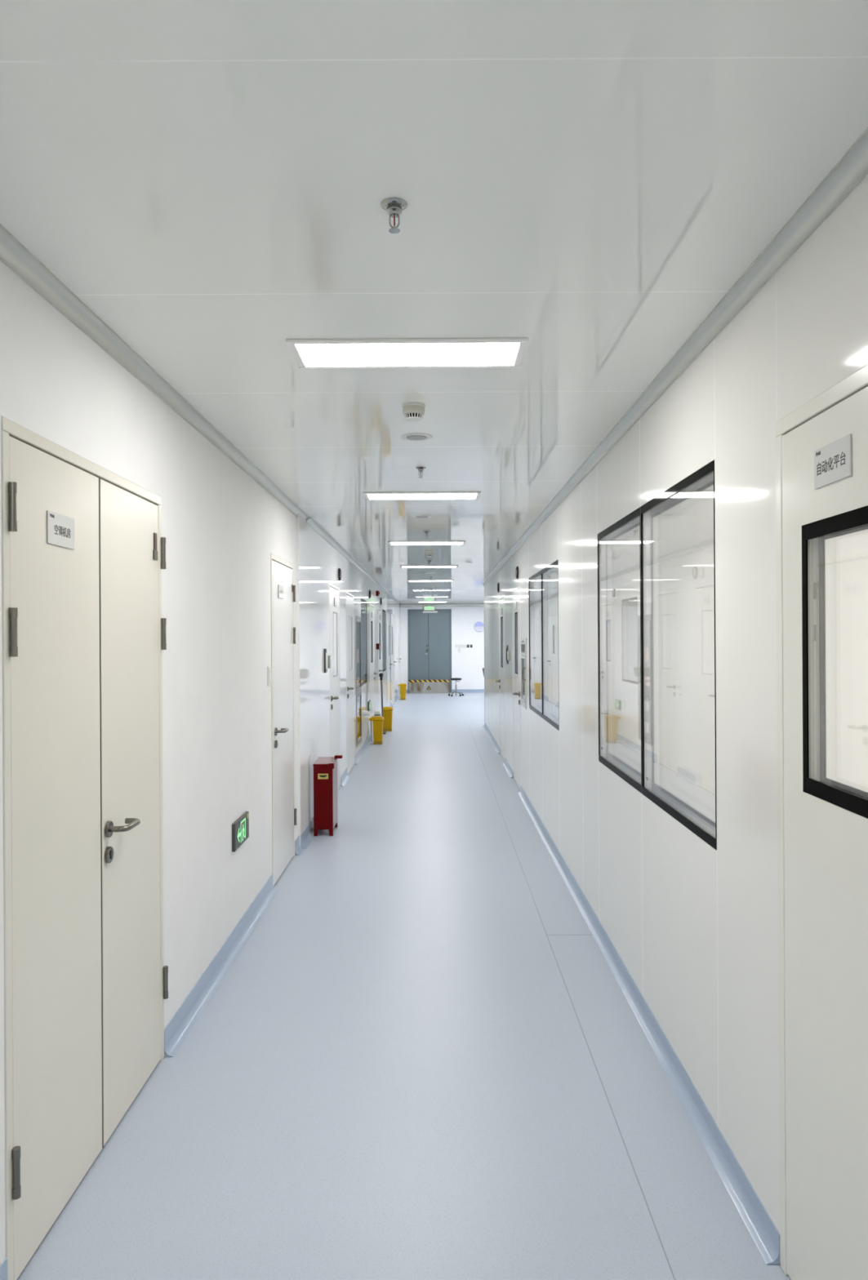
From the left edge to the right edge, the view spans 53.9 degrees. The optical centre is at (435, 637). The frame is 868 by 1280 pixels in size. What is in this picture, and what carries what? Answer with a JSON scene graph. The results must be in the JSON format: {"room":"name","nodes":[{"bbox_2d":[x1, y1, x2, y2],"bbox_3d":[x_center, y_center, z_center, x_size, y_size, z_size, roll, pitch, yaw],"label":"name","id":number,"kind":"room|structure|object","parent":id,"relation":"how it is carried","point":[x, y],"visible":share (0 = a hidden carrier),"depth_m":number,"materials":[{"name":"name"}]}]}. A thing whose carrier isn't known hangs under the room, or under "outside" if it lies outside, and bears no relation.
{"room":"laboratory corridor","nodes":[
{"label":"laboratory corridor","id":0,"kind":"room"},
{"bbox_2d":[0,260,298,1265],"bbox_3d":[-1.058,0.307,0.925,0.060,2.538,10.850,0,0,0],"label":"wall","id":1,"kind":"structure","parent":0,"point":[221,529],"depth_m":3.57,"materials":[{"name":"white paint"}]},
{"bbox_2d":[0,416,168,1279],"bbox_3d":[-1.018,0.525,2.615,0.125,2.102,1.173,0,0,0],"label":"door","id":2,"kind":"structure","parent":1,"relation":"in","point":[84,637],"depth_m":2.43,"materials":[{"name":"beige metal"}]},
{"bbox_2d":[46,510,75,549],"bbox_3d":[-1.026,-0.292,2.338,0.004,0.087,0.166,0,0,0],"label":"name sign","id":3,"kind":"object","parent":2,"relation":"attached to","point":[60,528],"visible":1,"depth_m":2.33,"materials":[{"name":"white plastic"}]},
{"bbox_2d":[0,835,303,1279],"bbox_3d":[-1.003,1.524,0.925,0.037,0.101,10.850,0,0,0],"label":"baseboard","id":4,"kind":"structure","parent":1,"relation":"attached to","point":[178,1028],"depth_m":3.86,"materials":[{"name":"blue plastic"}]},
{"bbox_2d":[0,223,309,519],"bbox_3d":[-1.014,-0.919,1.100,0.043,0.047,11.200,0,0,0],"label":"trim","id":5,"kind":"structure","parent":1,"relation":"attached to","point":[13,254],"depth_m":2.69,"materials":[{"name":"grey metal"}]},
{"bbox_2d":[231,811,248,852],"bbox_3d":[-1.015,1.008,4.442,0.020,0.142,0.320,0,0,0],"label":"exit sign","id":6,"kind":"object","parent":1,"relation":"attached to","point":[240,828],"visible":1,"depth_m":4.39,"materials":[{"name":"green plastic"}]},
{"bbox_2d":[266,666,271,685],"bbox_3d":[-1.023,0.238,5.245,0.014,0.120,0.086,0,0,0],"label":"light switch","id":7,"kind":"object","parent":1,"relation":"attached to","point":[268,668],"visible":1,"depth_m":5.21,"materials":[{"name":"white plastic"}]},
{"bbox_2d":[270,553,296,887],"bbox_3d":[-1.018,0.525,5.745,0.125,2.102,0.828,0,0,0],"label":"door","id":8,"kind":"structure","parent":1,"relation":"in","point":[282,629],"depth_m":5.70,"materials":[{"name":"beige metal"}]},
{"bbox_2d":[278,584,283,599],"bbox_3d":[-1.025,-0.300,5.640,0.007,0.085,0.160,0,0,0],"label":"name sign","id":9,"kind":"object","parent":8,"relation":"attached to","point":[280,587],"visible":1,"depth_m":5.61,"materials":[{"name":"white plastic"}]},
{"bbox_2d":[297,513,399,847],"bbox_3d":[-1.043,0.307,15.275,0.060,2.538,17.850,0,0,0],"label":"wall panels","id":10,"kind":"object","parent":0,"point":[318,562],"visible":0.47,"depth_m":7.52,"materials":[{"name":"white metal"}]},
{"bbox_2d":[324,648,327,672],"bbox_3d":[-1.003,0.213,7.780,0.022,0.220,0.100,0,0,0],"label":"access panel","id":11,"kind":"object","parent":10,"relation":"attached to","point":[325,650],"visible":1,"depth_m":7.73,"materials":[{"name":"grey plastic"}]},
{"bbox_2d":[327,655,330,668],"bbox_3d":[-0.997,0.231,7.955,0.034,0.116,0.086,0,0,0],"label":"card reader","id":12,"kind":"object","parent":10,"relation":"attached to","point":[328,656],"visible":0.91,"depth_m":7.91,"materials":[{"name":"grey plastic"}]},
{"bbox_2d":[328,582,340,790],"bbox_3d":[-1.006,0.525,8.575,0.125,2.102,0.868,0,0,0],"label":"door","id":13,"kind":"structure","parent":10,"relation":"attached to","point":[334,591],"depth_m":8.56,"materials":[{"name":"white metal"}]},
{"bbox_2d":[334,597,337,606],"bbox_3d":[-1.010,-0.354,8.600,0.007,0.085,0.160,0,0,0],"label":"name sign","id":14,"kind":"object","parent":13,"relation":"attached to","point":[335,599],"visible":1,"depth_m":8.60,"materials":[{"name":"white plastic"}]},
{"bbox_2d":[337,568,341,580],"bbox_3d":[-1.009,-0.659,8.950,0.020,0.132,0.132,0,0,0],"label":"pressure gauge","id":15,"kind":"object","parent":10,"relation":"attached to","point":[339,569],"visible":1,"depth_m":8.90,"materials":[{"name":"black"}]},
{"bbox_2d":[346,591,354,773],"bbox_3d":[-1.006,0.525,10.105,0.125,2.102,0.908,0,0,0],"label":"door","id":16,"kind":"structure","parent":10,"relation":"attached to","point":[349,597],"depth_m":10.08,"materials":[{"name":"white metal"}]},
{"bbox_2d":[300,690,399,848],"bbox_3d":[-0.988,1.525,15.274,0.037,0.099,17.848,0,0,0],"label":"baseboard","id":17,"kind":"structure","parent":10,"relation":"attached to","point":[307,835],"depth_m":9.20,"materials":[{"name":"blue plastic"}]},
{"bbox_2d":[306,517,400,605],"bbox_3d":[-0.999,-0.920,15.451,0.041,0.045,17.498,0,0,0],"label":"trim","id":18,"kind":"structure","parent":10,"relation":"attached to","point":[310,522],"depth_m":9.10,"materials":[{"name":"grey metal"}]},
{"bbox_2d":[355,615,361,747],"bbox_3d":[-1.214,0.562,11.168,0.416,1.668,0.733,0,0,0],"label":"door","id":19,"kind":"structure","parent":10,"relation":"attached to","point":[358,663],"depth_m":11.17,"materials":[{"name":"silver metal"}]},
{"bbox_2d":[360,598,367,685],"bbox_3d":[-1.038,0.064,12.040,0.049,1.190,0.957,0,0,0],"label":"window","id":20,"kind":"structure","parent":10,"relation":"attached to","point":[363,603],"depth_m":12.05,"materials":[{"name":"black"}]},
{"bbox_2d":[368,700,370,711],"bbox_3d":[-1.000,1.026,12.800,0.020,0.142,0.320,0,0,0],"label":"exit sign","id":21,"kind":"object","parent":10,"relation":"attached to","point":[369,701],"visible":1,"depth_m":12.72,"materials":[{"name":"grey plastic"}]},
{"bbox_2d":[368,603,377,737],"bbox_3d":[-1.006,0.525,13.550,0.125,2.102,0.998,0,0,0],"label":"door","id":22,"kind":"structure","parent":10,"relation":"attached to","point":[372,673],"depth_m":13.56,"materials":[{"name":"white metal"}]},
{"bbox_2d":[376,643,379,660],"bbox_3d":[-0.985,0.251,14.500,0.058,0.291,0.090,0,0,0],"label":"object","id":23,"kind":"object","parent":10,"relation":"attached to","point":[377,644],"visible":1,"depth_m":14.46,"materials":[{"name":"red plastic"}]},
{"bbox_2d":[377,607,382,715],"bbox_3d":[-1.006,0.525,15.490,0.125,2.102,0.978,0,0,0],"label":"door","id":24,"kind":"structure","parent":10,"relation":"attached to","point":[380,622],"depth_m":15.45,"materials":[{"name":"white metal"}]},
{"bbox_2d":[382,609,386,671],"bbox_3d":[-1.038,0.064,16.725,0.049,1.190,0.947,0,0,0],"label":"window","id":25,"kind":"structure","parent":10,"relation":"attached to","point":[384,611],"depth_m":16.78,"materials":[{"name":"black glass"}]},
{"bbox_2d":[386,612,392,706],"bbox_3d":[-1.006,0.525,18.250,0.125,2.102,0.998,0,0,0],"label":"door","id":26,"kind":"structure","parent":10,"relation":"attached to","point":[388,664],"depth_m":18.19,"materials":[{"name":"white metal"}]},
{"bbox_2d":[391,614,396,705],"bbox_3d":[-1.006,0.525,20.075,0.125,2.102,1.448,0,0,0],"label":"door","id":27,"kind":"structure","parent":10,"relation":"attached to","point":[393,661],"depth_m":20.07,"materials":[{"name":"white metal"}]},
{"bbox_2d":[397,617,400,694],"bbox_3d":[-1.006,0.525,23.100,0.125,2.102,0.998,0,0,0],"label":"door","id":28,"kind":"structure","parent":10,"relation":"attached to","point":[398,658],"depth_m":23.14,"materials":[{"name":"white metal"}]},
{"bbox_2d":[17,692,790,1279],"bbox_3d":[0.659,1.616,9.950,9.300,0.100,29.100,0,0,0],"label":"floor","id":29,"kind":"structure","parent":0,"point":[393,1075],"depth_m":2.94,"materials":[{"name":"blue plastic"}]},
{"bbox_2d":[312,755,342,835],"bbox_3d":[-0.873,1.275,6.917,0.202,0.599,0.337,0,0,0],"label":"box","id":30,"kind":"object","parent":29,"relation":"on","point":[325,768],"visible":1,"depth_m":6.76,"materials":[{"name":"red metal"}]},
{"bbox_2d":[368,715,383,744],"bbox_3d":[-0.877,1.372,12.620,0.211,0.405,0.173,0,0,0],"label":"pedal bin","id":31,"kind":"object","parent":29,"relation":"on","point":[377,721],"visible":1,"depth_m":12.55,"materials":[{"name":"yellow plastic"}]},
{"bbox_2d":[373,710,381,715],"bbox_3d":[-0.912,1.360,13.350,0.094,0.430,0.204,0,0,0],"label":"container","id":32,"kind":"object","parent":29,"relation":"on","point":[377,713],"visible":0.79,"depth_m":13.26,"materials":[{"name":"white plastic"}]},
{"bbox_2d":[378,672,386,733],"bbox_3d":[-0.874,1.079,13.980,0.110,0.992,0.240,0,0,0],"label":"mop","id":33,"kind":"object","parent":29,"relation":"on","point":[380,674],"visible":0.9,"depth_m":13.98,"materials":[{"name":"grey"}]},
{"bbox_2d":[382,706,393,731],"bbox_3d":[-0.810,1.372,14.352,0.173,0.405,0.211,0,0,0],"label":"pedal bin","id":34,"kind":"object","parent":29,"relation":"on","point":[387,711],"visible":0.94,"depth_m":14.26,"materials":[{"name":"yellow plastic"}]},
{"bbox_2d":[397,683,406,699],"bbox_3d":[-0.853,1.372,21.550,0.211,0.405,0.173,0,0,0],"label":"pedal bin","id":35,"kind":"object","parent":29,"relation":"on","point":[402,686],"visible":1,"depth_m":21.47,"materials":[{"name":"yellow plastic"}]},
{"bbox_2d":[408,680,449,693],"bbox_3d":[-0.197,1.383,23.957,1.160,0.377,0.125,0,0,0],"label":"guard","id":36,"kind":"object","parent":29,"relation":"on","point":[415,686],"visible":1,"depth_m":23.91,"materials":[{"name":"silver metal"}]},
{"bbox_2d":[448,677,463,696],"bbox_3d":[0.533,1.325,22.767,0.420,0.484,0.401,0,0,0],"label":"stool","id":37,"kind":"object","parent":29,"relation":"on","point":[453,678],"visible":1,"depth_m":22.73,"materials":[{"name":"black metal"}]},
{"bbox_2d":[468,725,675,1279],"bbox_3d":[0.582,1.569,5.285,0.004,0.005,19.570,0,0,0],"label":"joint","id":38,"kind":"object","parent":29,"relation":"on","point":[468,726],"visible":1,"depth_m":2.92,"materials":[{"name":"grey"}]},
{"bbox_2d":[0,0,867,604],"bbox_3d":[2.045,-0.999,9.900,6.500,0.080,29.000,0,0,0],"label":"ceiling","id":39,"kind":"structure","parent":0,"point":[586,181],"depth_m":1.84,"materials":[{"name":"white paint"}]},
{"bbox_2d":[380,197,407,233],"bbox_3d":[-0.091,-0.918,1.867,0.059,0.058,0.059,0,0,0],"label":"sprinkler","id":40,"kind":"object","parent":39,"relation":"attached to","point":[393,206],"visible":1,"depth_m":1.86,"materials":[{"name":"silver metal"}]},
{"bbox_2d":[285,337,528,368],"bbox_3d":[-0.091,-0.942,2.840,0.770,0.010,0.273,0,0,0],"label":"recessed light","id":41,"kind":"object","parent":39,"relation":"in","point":[445,353],"visible":1,"depth_m":2.82,"materials":[{"name":"white plastic"}]},
{"bbox_2d":[401,402,425,422],"bbox_3d":[-0.091,-0.916,3.482,0.094,0.063,0.094,0,0,0],"label":"smoke detector","id":42,"kind":"object","parent":39,"relation":"attached to","point":[412,411],"visible":1,"depth_m":3.45,"materials":[{"name":"white plastic"}]},
{"bbox_2d":[400,432,431,441],"bbox_3d":[-0.091,-0.944,4.030,0.146,0.006,0.146,0,0,0],"label":"ceiling speaker","id":43,"kind":"object","parent":39,"relation":"attached to","point":[415,437],"visible":1,"depth_m":4.01,"materials":[{"name":"white plastic"}]},
{"bbox_2d":[405,435,426,439],"bbox_3d":[-0.091,-0.944,4.030,0.101,0.006,0.101,0,0,0],"label":"grille","id":44,"kind":"object","parent":43,"relation":"attached to","point":[407,437],"depth_m":4.03,"materials":[{"name":"grey plastic"}]},
{"bbox_2d":[415,466,426,478],"bbox_3d":[-0.085,-0.918,4.757,0.059,0.058,0.059,0,0,0],"label":"sprinkler","id":45,"kind":"object","parent":39,"relation":"attached to","point":[420,468],"visible":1,"depth_m":4.75,"materials":[{"name":"silver metal"}]},
{"bbox_2d":[362,491,480,500],"bbox_3d":[-0.091,-0.942,5.689,0.770,0.010,0.273,0,0,0],"label":"recessed light","id":46,"kind":"object","parent":39,"relation":"in","point":[422,495],"visible":1,"depth_m":5.67,"materials":[{"name":"white plastic"}]},
{"bbox_2d":[367,493,476,499],"bbox_3d":[-0.091,-0.943,5.689,0.717,0.007,0.228,0,0,0],"label":"diffuser","id":47,"kind":"object","parent":46,"relation":"attached to","point":[370,495],"depth_m":5.68,"materials":[{"name":"white plastic"}]},
{"bbox_2d":[412,515,431,518],"bbox_3d":[-0.111,-0.944,6.680,0.146,0.006,0.146,0,0,0],"label":"ceiling speaker","id":48,"kind":"object","parent":39,"relation":"attached to","point":[415,516],"visible":1,"depth_m":6.65,"materials":[{"name":"grey plastic"}]},
{"bbox_2d":[387,541,466,545],"bbox_3d":[-0.091,-0.942,8.540,0.770,0.010,0.273,0,0,0],"label":"recessed light","id":49,"kind":"object","parent":39,"relation":"in","point":[390,543],"visible":1,"depth_m":8.52,"materials":[{"name":"white plastic"}]},
{"bbox_2d":[391,542,462,544],"bbox_3d":[-0.091,-0.943,8.540,0.717,0.007,0.228,0,0,0],"label":"diffuser","id":50,"kind":"object","parent":49,"relation":"attached to","point":[392,543],"depth_m":8.52,"materials":[{"name":"white plastic"}]},
{"bbox_2d":[400,565,457,568],"bbox_3d":[-0.091,-0.942,11.389,0.770,0.010,0.273,0,0,0],"label":"recessed light","id":51,"kind":"object","parent":39,"relation":"in","point":[401,566],"visible":0.99,"depth_m":11.39,"materials":[{"name":"white plastic"}]},
{"bbox_2d":[402,566,455,568],"bbox_3d":[-0.091,-0.943,11.389,0.717,0.007,0.228,0,0,0],"label":"diffuser","id":52,"kind":"object","parent":51,"relation":"attached to","point":[402,566],"depth_m":11.46,"materials":[{"name":"white plastic"}]},
{"bbox_2d":[425,551,433,556],"bbox_3d":[-0.071,-0.916,9.400,0.094,0.063,0.094,0,0,0],"label":"smoke detector","id":53,"kind":"object","parent":39,"relation":"attached to","point":[428,553],"visible":1,"depth_m":9.37,"materials":[{"name":"white plastic"}]},
{"bbox_2d":[407,579,453,582],"bbox_3d":[-0.091,-0.942,14.239,0.770,0.010,0.273,0,0,0],"label":"recessed light","id":54,"kind":"object","parent":39,"relation":"in","point":[434,580],"visible":0.98,"depth_m":14.19,"materials":[{"name":"white plastic"}]},
{"bbox_2d":[408,580,452,581],"bbox_3d":[-0.091,-0.943,14.239,0.717,0.007,0.228,0,0,0],"label":"diffuser","id":55,"kind":"object","parent":54,"relation":"attached to","point":[409,580],"depth_m":14.19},
{"bbox_2d":[412,589,450,591],"bbox_3d":[-0.091,-0.942,17.090,0.770,0.010,0.273,0,0,0],"label":"recessed light","id":56,"kind":"object","parent":39,"relation":"in","point":[412,589],"visible":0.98,"depth_m":17.13,"materials":[{"name":"white plastic"}]},
{"bbox_2d":[413,590,448,591],"bbox_3d":[-0.091,-0.943,17.090,0.717,0.007,0.228,0,0,0],"label":"diffuser","id":57,"kind":"object","parent":56,"relation":"attached to","point":[414,590],"depth_m":17.16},
{"bbox_2d":[415,596,448,597],"bbox_3d":[-0.091,-0.942,19.939,0.770,0.010,0.273,0,0,0],"label":"recessed light","id":58,"kind":"object","parent":39,"relation":"in","point":[415,597],"visible":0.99,"depth_m":19.95,"materials":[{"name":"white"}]},
{"bbox_2d":[417,601,446,602],"bbox_3d":[-0.091,-0.942,22.790,0.770,0.010,0.273,0,0,0],"label":"recessed light","id":59,"kind":"object","parent":39,"relation":"in","point":[418,602],"visible":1,"depth_m":22.72,"materials":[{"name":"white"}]},
{"bbox_2d":[400,606,484,689],"bbox_3d":[2.002,0.290,24.250,6.400,2.538,0.100,0,0,0],"label":"wall","id":60,"kind":"structure","parent":0,"point":[467,664],"depth_m":24.20,"materials":[{"name":"white paint"}]},
{"bbox_2d":[407,608,451,692],"bbox_3d":[-0.178,0.387,24.211,1.238,2.369,0.157,0,0,0],"label":"door","id":61,"kind":"structure","parent":60,"relation":"in","point":[428,632],"depth_m":24.20,"materials":[{"name":"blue metal"}]},
{"bbox_2d":[423,605,435,610],"bbox_3d":[-0.190,-0.829,24.128,0.320,0.150,0.034,0,0,0],"label":"exit sign","id":62,"kind":"object","parent":60,"relation":"attached to","point":[425,607],"visible":1,"depth_m":24.11,"materials":[{"name":"green plastic"}]},
{"bbox_2d":[400,603,484,607],"bbox_3d":[2.095,-0.914,24.175,6.200,0.090,0.050,0,0,0],"label":"trim","id":63,"kind":"structure","parent":60,"relation":"attached to","point":[467,604],"depth_m":24.15,"materials":[{"name":"grey metal"}]},
{"bbox_2d":[405,688,484,693],"bbox_3d":[2.123,1.513,24.181,6.150,0.089,0.037,0,0,0],"label":"baseboard","id":64,"kind":"structure","parent":60,"relation":"attached to","point":[458,690],"depth_m":24.20,"materials":[{"name":"blue plastic"}]},
{"bbox_2d":[473,621,484,631],"bbox_3d":[1.223,-0.302,24.171,0.300,0.300,0.060,0,0,0],"label":"sign","id":65,"kind":"object","parent":60,"relation":"attached to","point":[478,626],"visible":0.98,"depth_m":24.15,"materials":[{"name":"blue plastic"}]},
{"bbox_2d":[484,174,867,1233],"bbox_3d":[0.878,0.296,5.285,0.050,2.538,19.570,0,0,0],"label":"wall","id":66,"kind":"structure","parent":0,"point":[694,924],"depth_m":2.57,"materials":[{"name":"white paint"}]},
{"bbox_2d":[483,586,484,721],"bbox_3d":[0.891,0.306,15.066,0.084,2.518,0.032,0,0,0],"label":"trim","id":67,"kind":"structure","parent":66,"relation":"attached to","point":[483,586],"depth_m":15.05,"materials":[{"name":"grey metal"}]},
{"bbox_2d":[495,594,505,760],"bbox_3d":[0.849,0.514,11.030,0.125,2.102,0.858,0,0,0],"label":"door","id":68,"kind":"structure","parent":66,"relation":"in","point":[501,599],"depth_m":11.02,"materials":[{"name":"grey metal"}]},
{"bbox_2d":[505,645,507,663],"bbox_3d":[0.842,0.205,10.140,0.022,0.220,0.100,0,0,0],"label":"door handle","id":69,"kind":"object","parent":66,"relation":"attached to","point":[506,648],"visible":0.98,"depth_m":10.09,"materials":[{"name":"grey plastic"}]},
{"bbox_2d":[506,650,510,660],"bbox_3d":[0.837,0.210,9.800,0.034,0.116,0.086,0,0,0],"label":"card reader","id":70,"kind":"object","parent":66,"relation":"attached to","point":[508,651],"visible":1,"depth_m":9.76,"materials":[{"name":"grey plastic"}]},
{"bbox_2d":[511,584,520,790],"bbox_3d":[0.849,0.514,9.050,0.125,2.102,0.898,0,0,0],"label":"door","id":71,"kind":"structure","parent":66,"relation":"in","point":[516,693],"depth_m":9.02,"materials":[{"name":"grey metal"}]},
{"bbox_2d":[514,601,516,609],"bbox_3d":[0.843,-0.335,9.050,0.007,0.085,0.160,0,0,0],"label":"name sign","id":72,"kind":"object","parent":71,"relation":"attached to","point":[515,602],"visible":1,"depth_m":9.01,"materials":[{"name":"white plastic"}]},
{"bbox_2d":[515,566,518,578],"bbox_3d":[0.839,-0.670,8.820,0.020,0.132,0.132,0,0,0],"label":"pressure gauge","id":73,"kind":"object","parent":66,"relation":"attached to","point":[517,567],"visible":1,"depth_m":8.78,"materials":[{"name":"black"}]},
{"bbox_2d":[520,637,526,709],"bbox_3d":[1.064,0.342,8.295,0.499,0.673,0.468,0,0,0],"label":"box","id":74,"kind":"object","parent":66,"relation":"attached to","point":[523,655],"visible":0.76,"depth_m":8.23,"materials":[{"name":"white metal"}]},
{"bbox_2d":[528,559,559,730],"bbox_3d":[0.875,0.054,6.870,0.049,1.190,1.877,0,0,0],"label":"window","id":75,"kind":"structure","parent":66,"relation":"in","point":[538,582],"depth_m":7.02,"materials":[{"name":"black"}]},
{"bbox_2d":[482,721,779,1264],"bbox_3d":[0.841,1.528,5.285,0.037,0.072,19.570,0,0,0],"label":"baseboard","id":76,"kind":"structure","parent":66,"relation":"attached to","point":[764,1233],"depth_m":2.95,"materials":[{"name":"blue plastic"}]},
{"bbox_2d":[597,459,716,849],"bbox_3d":[0.875,0.054,3.542,0.049,1.190,1.882,0,0,0],"label":"window","id":77,"kind":"structure","parent":66,"relation":"in","point":[703,478],"depth_m":3.53,"materials":[{"name":"black"}]},
{"bbox_2d":[481,127,867,586],"bbox_3d":[0.826,-0.930,5.285,0.041,0.045,19.570,0,0,0],"label":"trim","id":78,"kind":"structure","parent":66,"relation":"attached to","point":[850,171],"depth_m":2.30,"materials":[{"name":"grey metal"}]},
{"bbox_2d":[775,364,867,1279],"bbox_3d":[0.846,0.514,1.574,0.125,2.102,1.106,0,0,0],"label":"door","id":79,"kind":"structure","parent":66,"relation":"in","point":[822,821],"depth_m":1.93,"materials":[{"name":"metal"}]},
{"bbox_2d":[813,433,851,488],"bbox_3d":[0.844,-0.372,1.820,0.004,0.085,0.164,0,0,0],"label":"name sign","id":80,"kind":"object","parent":79,"relation":"attached to","point":[832,461],"visible":1,"depth_m":1.81,"materials":[{"name":"white plastic"}]},
{"bbox_2d":[547,484,867,822],"bbox_3d":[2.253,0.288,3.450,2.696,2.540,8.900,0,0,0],"label":"window glass","id":81,"kind":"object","parent":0,"point":[684,734],"depth_m":4.72,"materials":[{"name":"clear glass"}]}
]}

